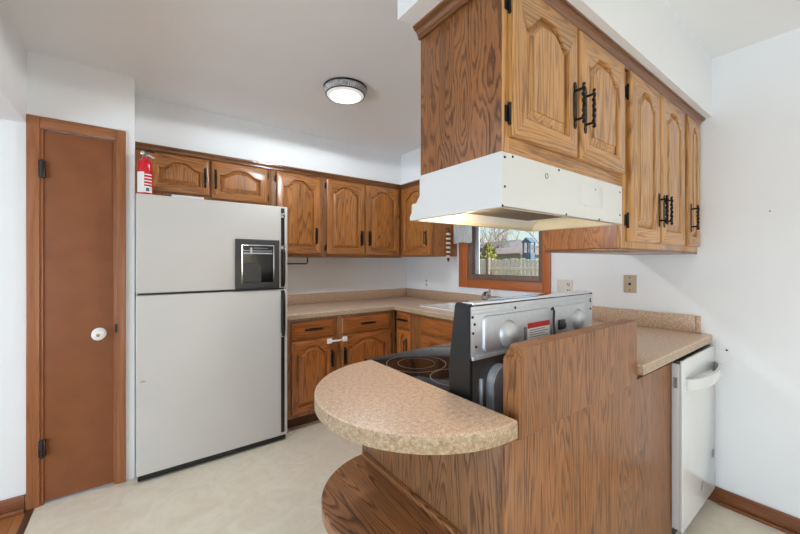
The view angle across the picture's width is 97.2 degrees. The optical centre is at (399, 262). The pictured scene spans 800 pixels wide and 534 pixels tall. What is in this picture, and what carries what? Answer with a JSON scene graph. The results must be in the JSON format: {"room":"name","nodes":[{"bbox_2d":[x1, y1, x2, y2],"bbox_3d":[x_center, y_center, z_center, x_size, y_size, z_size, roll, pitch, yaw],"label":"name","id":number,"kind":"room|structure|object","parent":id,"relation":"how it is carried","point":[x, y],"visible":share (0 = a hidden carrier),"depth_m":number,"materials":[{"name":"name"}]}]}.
{"room":"kitchen","nodes":[
{"label":"kitchen","id":0,"kind":"room"},
{"bbox_2d":[0,510,25,533],"bbox_3d":[-1.594,1.345,-1.439,3.325,0.056,5.790,0,0,-37],"label":"floor","id":1,"kind":"structure","parent":0,"point":[10,525],"depth_m":1.77,"materials":[{"name":"brown wood"}]},
{"bbox_2d":[0,1,26,122],"bbox_3d":[-0.381,-0.934,-0.538,0.300,0.385,5.790,0,0,-37],"label":"wall","id":2,"kind":"structure","parent":0,"point":[13,54],"depth_m":1.68,"materials":[{"name":"white paint"}]},
{"bbox_2d":[0,51,134,509],"bbox_3d":[-3.348,0.123,1.307,3.782,2.500,0.710,0,0,-37],"label":"wall","id":3,"kind":"structure","parent":0,"point":[60,89],"depth_m":1.87,"materials":[{"name":"white paint"}]},
{"bbox_2d":[0,494,24,519],"bbox_3d":[-3.314,1.273,0.872,3.318,0.089,0.030,0,0,-37],"label":"baseboard","id":4,"kind":"structure","parent":3,"relation":"attached to","point":[13,506],"depth_m":1.83,"materials":[{"name":"brown wood"}]},
{"bbox_2d":[26,114,125,509],"bbox_3d":[-1.807,0.264,1.984,0.417,2.100,0.099,0,0,-37],"label":"door","id":5,"kind":"structure","parent":3,"relation":"in","point":[76,185],"depth_m":1.99,"materials":[{"name":"brown wood"}]},
{"bbox_2d":[135,201,406,437],"bbox_3d":[-0.932,0.093,3.480,2.688,2.440,0.100,0,0,-37],"label":"wall","id":6,"kind":"structure","parent":0,"point":[319,275],"depth_m":3.63,"materials":[{"name":"white paint"}]},
{"bbox_2d":[271,169,322,256],"bbox_3d":[-0.957,-0.427,3.160,0.460,0.758,0.382,0,0,-37],"label":"upper cabinet","id":7,"kind":"object","parent":6,"relation":"attached to","point":[302,194],"visible":0.76,"depth_m":3.05,"materials":[{"name":"brown wood"}]},
{"bbox_2d":[287,288,406,304],"bbox_3d":[-0.574,0.350,3.670,1.643,0.098,0.020,0,0,-37],"label":"backsplash","id":8,"kind":"structure","parent":6,"relation":"attached to","point":[305,298],"depth_m":3.65,"materials":[{"name":"beige laminate"}]},
{"bbox_2d":[317,177,400,257],"bbox_3d":[-0.419,-0.427,3.559,0.879,0.758,0.382,0,0,-37],"label":"upper cabinet","id":9,"kind":"object","parent":6,"relation":"attached to","point":[361,220],"visible":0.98,"depth_m":3.40,"materials":[{"name":"brown wood"}]},
{"bbox_2d":[0,0,799,154],"bbox_3d":[-0.561,-1.177,-0.292,6.350,0.100,6.400,0,0,-37],"label":"ceiling","id":10,"kind":"structure","parent":0,"point":[267,62],"depth_m":1.86,"materials":[{"name":"white paint"}]},
{"bbox_2d":[323,77,366,103],"bbox_3d":[-0.353,-1.093,2.275,0.278,0.066,0.278,0,0,-37],"label":"ceiling light","id":11,"kind":"object","parent":10,"relation":"attached to","point":[341,90],"visible":1,"depth_m":2.21,"materials":[{"name":"silver metal"}]},
{"bbox_2d":[24,420,786,533],"bbox_3d":[0.785,1.343,0.708,2.995,0.060,6.400,0,0,-37],"label":"floor","id":12,"kind":"structure","parent":0,"point":[276,487],"depth_m":1.94,"materials":[{"name":"beige tile"}]},
{"bbox_2d":[16,508,33,533],"bbox_3d":[-0.247,1.322,-0.439,0.030,0.023,5.790,0,0,-37],"label":"trim","id":13,"kind":"structure","parent":12,"relation":"on","point":[28,514],"depth_m":1.78,"materials":[{"name":"brown wood"}]},
{"bbox_2d":[136,193,286,481],"bbox_3d":[-1.387,0.453,2.602,0.900,1.722,0.708,0,0,-37],"label":"refrigerator","id":14,"kind":"object","parent":12,"relation":"on","point":[211,275],"visible":1,"depth_m":2.29,"materials":[{"name":"white metal"}]},
{"bbox_2d":[137,150,154,194],"bbox_3d":[-1.551,-0.548,2.146,0.077,0.278,0.077,0,0,16],"label":"fire extinguisher","id":15,"kind":"object","parent":14,"relation":"on","point":[144,166],"visible":0.95,"depth_m":2.12,"materials":[{"name":"red paint"}]},
{"bbox_2d":[171,194,203,198],"bbox_3d":[-1.432,-0.412,2.365,0.180,0.038,0.195,0,0,-37],"label":"paper stack","id":16,"kind":"object","parent":14,"relation":"on","point":[172,195],"visible":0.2,"depth_m":2.28,"materials":[{"name":"white paper"}]},
{"bbox_2d":[287,315,336,428],"bbox_3d":[-0.857,0.877,3.051,0.419,0.874,0.658,0,0,-37],"label":"base cabinet","id":17,"kind":"object","parent":12,"relation":"on","point":[310,358],"visible":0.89,"depth_m":2.79,"materials":[{"name":"brown wood"}]},
{"bbox_2d":[327,336,346,343],"bbox_3d":[-0.515,0.644,2.922,0.184,0.042,0.030,0,0,-37],"label":"lock","id":18,"kind":"object","parent":17,"relation":"attached to","point":[329,341],"visible":1,"depth_m":2.90,"materials":[{"name":"white plastic"}]},
{"bbox_2d":[337,310,394,368],"bbox_3d":[-0.448,0.877,3.355,0.598,0.874,0.658,0,0,-37],"label":"base cabinet","id":19,"kind":"object","parent":12,"relation":"on","point":[369,334],"visible":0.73,"depth_m":3.10,"materials":[{"name":"brown wood"}]},
{"bbox_2d":[396,310,411,352],"bbox_3d":[0.255,0.877,3.365,0.658,0.874,0.237,0,0,-37],"label":"base cabinet","id":20,"kind":"object","parent":12,"relation":"on","point":[404,319],"visible":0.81,"depth_m":3.17,"materials":[{"name":"brown wood"}]},
{"bbox_2d":[362,445,501,533],"bbox_3d":[0.058,0.880,1.203,0.017,0.867,0.708,0,0,-37],"label":"peninsula end panel","id":21,"kind":"object","parent":12,"relation":"on","point":[465,489],"visible":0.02,"depth_m":1.03,"materials":[{"name":"brown wood"}]},
{"bbox_2d":[321,452,459,533],"bbox_3d":[-0.099,0.807,1.159,0.286,0.052,0.572,0,0,-37],"label":"shelf","id":22,"kind":"object","parent":21,"relation":"attached to","point":[361,496],"visible":1,"depth_m":1.15,"materials":[{"name":"brown wood"}]},
{"bbox_2d":[314,360,517,454],"bbox_3d":[-0.058,0.422,1.063,0.362,0.046,0.702,0,0,-37],"label":"countertop","id":23,"kind":"structure","parent":21,"relation":"on","point":[369,403],"depth_m":0.93,"materials":[{"name":"beige laminate"}]},
{"bbox_2d":[412,313,452,349],"bbox_3d":[0.618,0.877,2.876,0.658,0.874,0.979,0,0,-37],"label":"base cabinet","id":24,"kind":"object","parent":12,"relation":"on","point":[427,331],"visible":0.12,"depth_m":2.90,"materials":[{"name":"brown wood"}]},
{"bbox_2d":[287,288,711,375],"bbox_3d":[0.244,0.370,2.569,1.644,0.138,2.764,0,0,-37],"label":"countertop","id":25,"kind":"structure","parent":24,"relation":"on","point":[663,338],"depth_m":2.70,"materials":[{"name":"beige laminate"}]},
{"bbox_2d":[420,302,456,311],"bbox_3d":[0.584,0.476,3.026,0.440,0.174,0.807,0,0,-37],"label":"sink","id":26,"kind":"object","parent":25,"relation":"in","point":[449,306],"visible":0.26,"depth_m":3.29,"materials":[{"name":"white ceramic"}]},
{"bbox_2d":[481,287,491,298],"bbox_3d":[0.728,0.303,3.019,0.179,0.172,0.200,0,0,-37],"label":"faucet","id":27,"kind":"object","parent":25,"relation":"on","point":[485,294],"visible":0.49,"depth_m":2.96,"materials":[{"name":"silver metal"}]},
{"bbox_2d":[364,290,592,414],"bbox_3d":[0.323,0.687,1.513,0.767,1.133,0.687,0,0,-37],"label":"range","id":28,"kind":"object","parent":12,"relation":"on","point":[469,367],"visible":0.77,"depth_m":1.13,"materials":[{"name":"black metal"}]},
{"bbox_2d":[364,343,450,391],"bbox_3d":[0.322,0.425,1.514,0.767,0.020,0.568,0,0,-37],"label":"cooktop","id":29,"kind":"object","parent":28,"relation":"in","point":[430,365],"depth_m":1.45,"materials":[{"name":"black ceramic"}]},
{"bbox_2d":[502,363,671,533],"bbox_3d":[0.766,0.891,1.280,1.244,0.845,0.012,0,0,-37],"label":"panel","id":30,"kind":"object","parent":12,"relation":"on","point":[605,467],"visible":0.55,"depth_m":1.22,"materials":[{"name":"brown wood"}]},
{"bbox_2d":[503,319,636,439],"bbox_3d":[0.606,0.347,1.174,0.771,0.240,0.050,0,0,-37],"label":"board","id":31,"kind":"object","parent":30,"relation":"attached to","point":[549,379],"visible":0.92,"depth_m":1.06,"materials":[{"name":"brown wood"}]},
{"bbox_2d":[670,344,721,533],"bbox_3d":[1.335,0.882,1.991,0.547,0.862,0.694,0,0,-37],"label":"dishwasher","id":32,"kind":"object","parent":12,"relation":"on","point":[695,374],"visible":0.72,"depth_m":1.68,"materials":[{"name":"white plastic"}]},
{"bbox_2d":[135,0,711,184],"bbox_3d":[-0.127,-0.967,2.295,2.568,0.320,2.762,0,0,-37],"label":"soffit","id":33,"kind":"structure","parent":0,"point":[157,122],"depth_m":2.46,"materials":[{"name":"white paint"}]},
{"bbox_2d":[135,148,270,205],"bbox_3d":[-1.504,-0.632,2.754,0.902,0.348,0.382,0,0,-37],"label":"upper cabinet","id":34,"kind":"object","parent":33,"relation":"attached to","point":[174,174],"visible":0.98,"depth_m":2.62,"materials":[{"name":"brown wood"}]},
{"bbox_2d":[135,141,401,188],"bbox_3d":[-0.875,-0.788,3.028,2.239,0.036,0.031,0,0,-37],"label":"trim","id":35,"kind":"structure","parent":34,"relation":"attached to","point":[140,145],"depth_m":2.81,"materials":[{"name":"brown wood"}]},
{"bbox_2d":[413,0,470,40],"bbox_3d":[0.158,-0.787,1.076,0.033,0.038,0.340,0,0,-37],"label":"trim","id":36,"kind":"structure","parent":33,"relation":"attached to","point":[445,9],"depth_m":1.12,"materials":[{"name":"brown wood"}]},
{"bbox_2d":[421,0,624,186],"bbox_3d":[0.495,-0.553,1.290,0.758,0.503,0.398,0,0,-37],"label":"upper cabinet","id":37,"kind":"object","parent":33,"relation":"attached to","point":[516,77],"visible":0.97,"depth_m":1.07,"materials":[{"name":"brown wood"}]},
{"bbox_2d":[410,151,621,231],"bbox_3d":[0.460,-0.226,1.337,0.760,0.151,0.402,0,0,-37],"label":"range hood","id":38,"kind":"object","parent":37,"relation":"attached to","point":[501,189],"visible":1,"depth_m":1.14,"materials":[{"name":"white metal"}]},
{"bbox_2d":[543,0,705,124],"bbox_3d":[0.980,-0.787,1.452,1.796,0.038,0.033,0,0,-37],"label":"trim","id":39,"kind":"structure","parent":37,"relation":"attached to","point":[564,8],"depth_m":1.33,"materials":[{"name":"brown wood"}]},
{"bbox_2d":[543,70,684,254],"bbox_3d":[1.094,-0.425,1.735,0.733,0.758,0.398,0,0,-37],"label":"upper cabinet","id":40,"kind":"object","parent":33,"relation":"attached to","point":[653,180],"visible":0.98,"depth_m":1.54,"materials":[{"name":"brown wood"}]},
{"bbox_2d":[407,28,799,518],"bbox_3d":[2.036,0.093,1.636,0.120,2.440,6.400,0,0,-37],"label":"wall","id":41,"kind":"structure","parent":0,"point":[742,280],"depth_m":1.84,"materials":[{"name":"white paint"}]},
{"bbox_2d":[425,277,428,287],"bbox_3d":[0.294,0.224,3.874,0.009,0.116,0.070,0,0,-37],"label":"wall outlet","id":42,"kind":"object","parent":41,"relation":"attached to","point":[426,278],"visible":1,"depth_m":3.87,"materials":[{"name":"white plastic"}]},
{"bbox_2d":[401,184,456,256],"bbox_3d":[0.268,-0.432,3.595,0.382,0.748,0.494,0,0,-37],"label":"upper cabinet","id":43,"kind":"object","parent":41,"relation":"attached to","point":[418,239],"visible":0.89,"depth_m":3.47,"materials":[{"name":"brown wood"}]},
{"bbox_2d":[401,179,419,188],"bbox_3d":[0.159,-0.788,3.487,0.031,0.036,0.470,0,0,-37],"label":"trim","id":44,"kind":"structure","parent":43,"relation":"attached to","point":[416,182],"depth_m":3.55,"materials":[{"name":"brown wood"}]},
{"bbox_2d":[446,228,450,261],"bbox_3d":[0.465,-0.169,3.401,0.048,0.329,0.053,0,0,-37],"label":"string","id":45,"kind":"object","parent":43,"relation":"hanging from","point":[448,234],"visible":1,"depth_m":3.39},
{"bbox_2d":[459,226,550,292],"bbox_3d":[0.904,-0.274,3.116,0.103,1.026,0.960,0,0,-37],"label":"window","id":46,"kind":"structure","parent":41,"relation":"in","point":[470,276],"depth_m":3.13,"materials":[{"name":"brown wood"}]},
{"bbox_2d":[453,225,471,243],"bbox_3d":[0.836,-0.378,3.070,0.060,0.400,1.014,0,0,-37],"label":"lace valance","id":47,"kind":"object","parent":46,"relation":"attached to","point":[461,233],"visible":0.44,"depth_m":3.36,"materials":[{"name":"white fabric"}]},
{"bbox_2d":[407,288,700,332],"bbox_3d":[0.887,0.350,3.064,0.020,0.098,2.693,0,0,-37],"label":"backsplash","id":48,"kind":"structure","parent":41,"relation":"attached to","point":[662,320],"depth_m":2.26,"materials":[{"name":"beige laminate"}]},
{"bbox_2d":[557,279,572,291],"bbox_3d":[1.223,0.186,2.620,0.012,0.115,0.120,0,0,-37],"label":"wall outlet","id":49,"kind":"object","parent":41,"relation":"attached to","point":[562,285],"visible":0.76,"depth_m":2.62,"materials":[{"name":"beige plastic"}]},
{"bbox_2d":[624,275,635,292],"bbox_3d":[1.483,0.139,2.273,0.008,0.114,0.073,0,0,-37],"label":"plate","id":50,"kind":"object","parent":41,"relation":"attached to","point":[629,280],"visible":1,"depth_m":2.27,"materials":[{"name":"beige plastic"}]},
{"bbox_2d":[620,115,699,254],"bbox_3d":[1.496,-0.425,2.034,0.268,0.758,0.398,0,0,-37],"label":"upper cabinet","id":51,"kind":"object","parent":41,"relation":"attached to","point":[692,128],"visible":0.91,"depth_m":1.88,"materials":[{"name":"brown wood"}]},
{"bbox_2d":[708,486,799,533],"bbox_3d":[2.789,1.271,0.495,0.030,0.085,3.670,0,0,-37],"label":"baseboard","id":52,"kind":"structure","parent":41,"relation":"attached to","point":[784,522],"depth_m":1.80,"materials":[{"name":"brown wood"}]},
{"label":"outside","id":53,"kind":"structure","parent":0,"visible":0},
{"bbox_3d":[13.331,1.863,34.805,57.100,0.100,80.000,0,0,-37],"label":"ground","id":54,"kind":"structure","parent":53,"visible":0},
{"bbox_2d":[480,242,497,274],"bbox_3d":[3.439,0.511,13.815,1.363,2.606,1.358,0,0,-37],"label":"shrub","id":55,"kind":"object","parent":54,"relation":"on","point":[488,250],"visible":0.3,"depth_m":13.65,"materials":[{"name":"green plant"}]},
{"bbox_2d":[480,227,507,246],"bbox_3d":[10.062,-2.546,42.206,6.611,8.750,6.472,0,0,-37],"label":"bare tree","id":56,"kind":"object","parent":54,"relation":"on","point":[502,232],"visible":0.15,"depth_m":42.15,"materials":[{"name":"grey plant"}]},
{"bbox_2d":[480,228,511,251],"bbox_3d":[7.785,-1.118,29.245,3.133,5.866,3.756,0,0,24],"label":"bare tree","id":57,"kind":"object","parent":54,"relation":"on","point":[494,229],"visible":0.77,"depth_m":29.36,"materials":[{"name":"grey plant"}]},
{"bbox_2d":[486,229,513,240],"bbox_3d":[16.886,-4.083,61.886,7.916,11.806,10.564,0,0,-7],"label":"bare tree","id":58,"kind":"object","parent":54,"relation":"on","point":[498,229],"visible":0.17,"depth_m":63.52,"materials":[{"name":"grey plant"}]},
{"bbox_2d":[480,239,533,251],"bbox_3d":[16.072,-0.786,55.522,7.800,5.200,7.800,0,0,-25],"label":"house","id":59,"kind":"structure","parent":54,"relation":"on","point":[518,243],"depth_m":52.02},
{"bbox_2d":[493,229,521,247],"bbox_3d":[14.063,-2.390,48.411,7.543,8.428,4.382,0,0,-37],"label":"bare tree","id":60,"kind":"object","parent":54,"relation":"on","point":[496,229],"visible":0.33,"depth_m":48.36,"materials":[{"name":"grey plant"}]},
{"bbox_2d":[480,257,538,275],"bbox_3d":[2.942,0.829,11.027,0.170,1.970,9.000,0,0,-37],"label":"fence","id":61,"kind":"object","parent":54,"relation":"on","point":[526,267],"visible":0.16,"depth_m":10.56,"materials":[{"name":"brown wood"}]},
{"bbox_2d":[480,246,538,274],"bbox_3d":[11.674,0.139,35.443,5.800,3.350,7.300,0,0,-25],"label":"house","id":62,"kind":"structure","parent":54,"relation":"on","point":[511,252],"depth_m":32.89,"materials":[{"name":"grey"}]},
{"bbox_2d":[521,237,536,258],"bbox_3d":[5.757,0.353,15.732,0.500,2.920,0.500,0,0,-37],"label":"tower","id":63,"kind":"structure","parent":54,"relation":"on","point":[529,255],"depth_m":15.64,"materials":[{"name":"blue plastic"}]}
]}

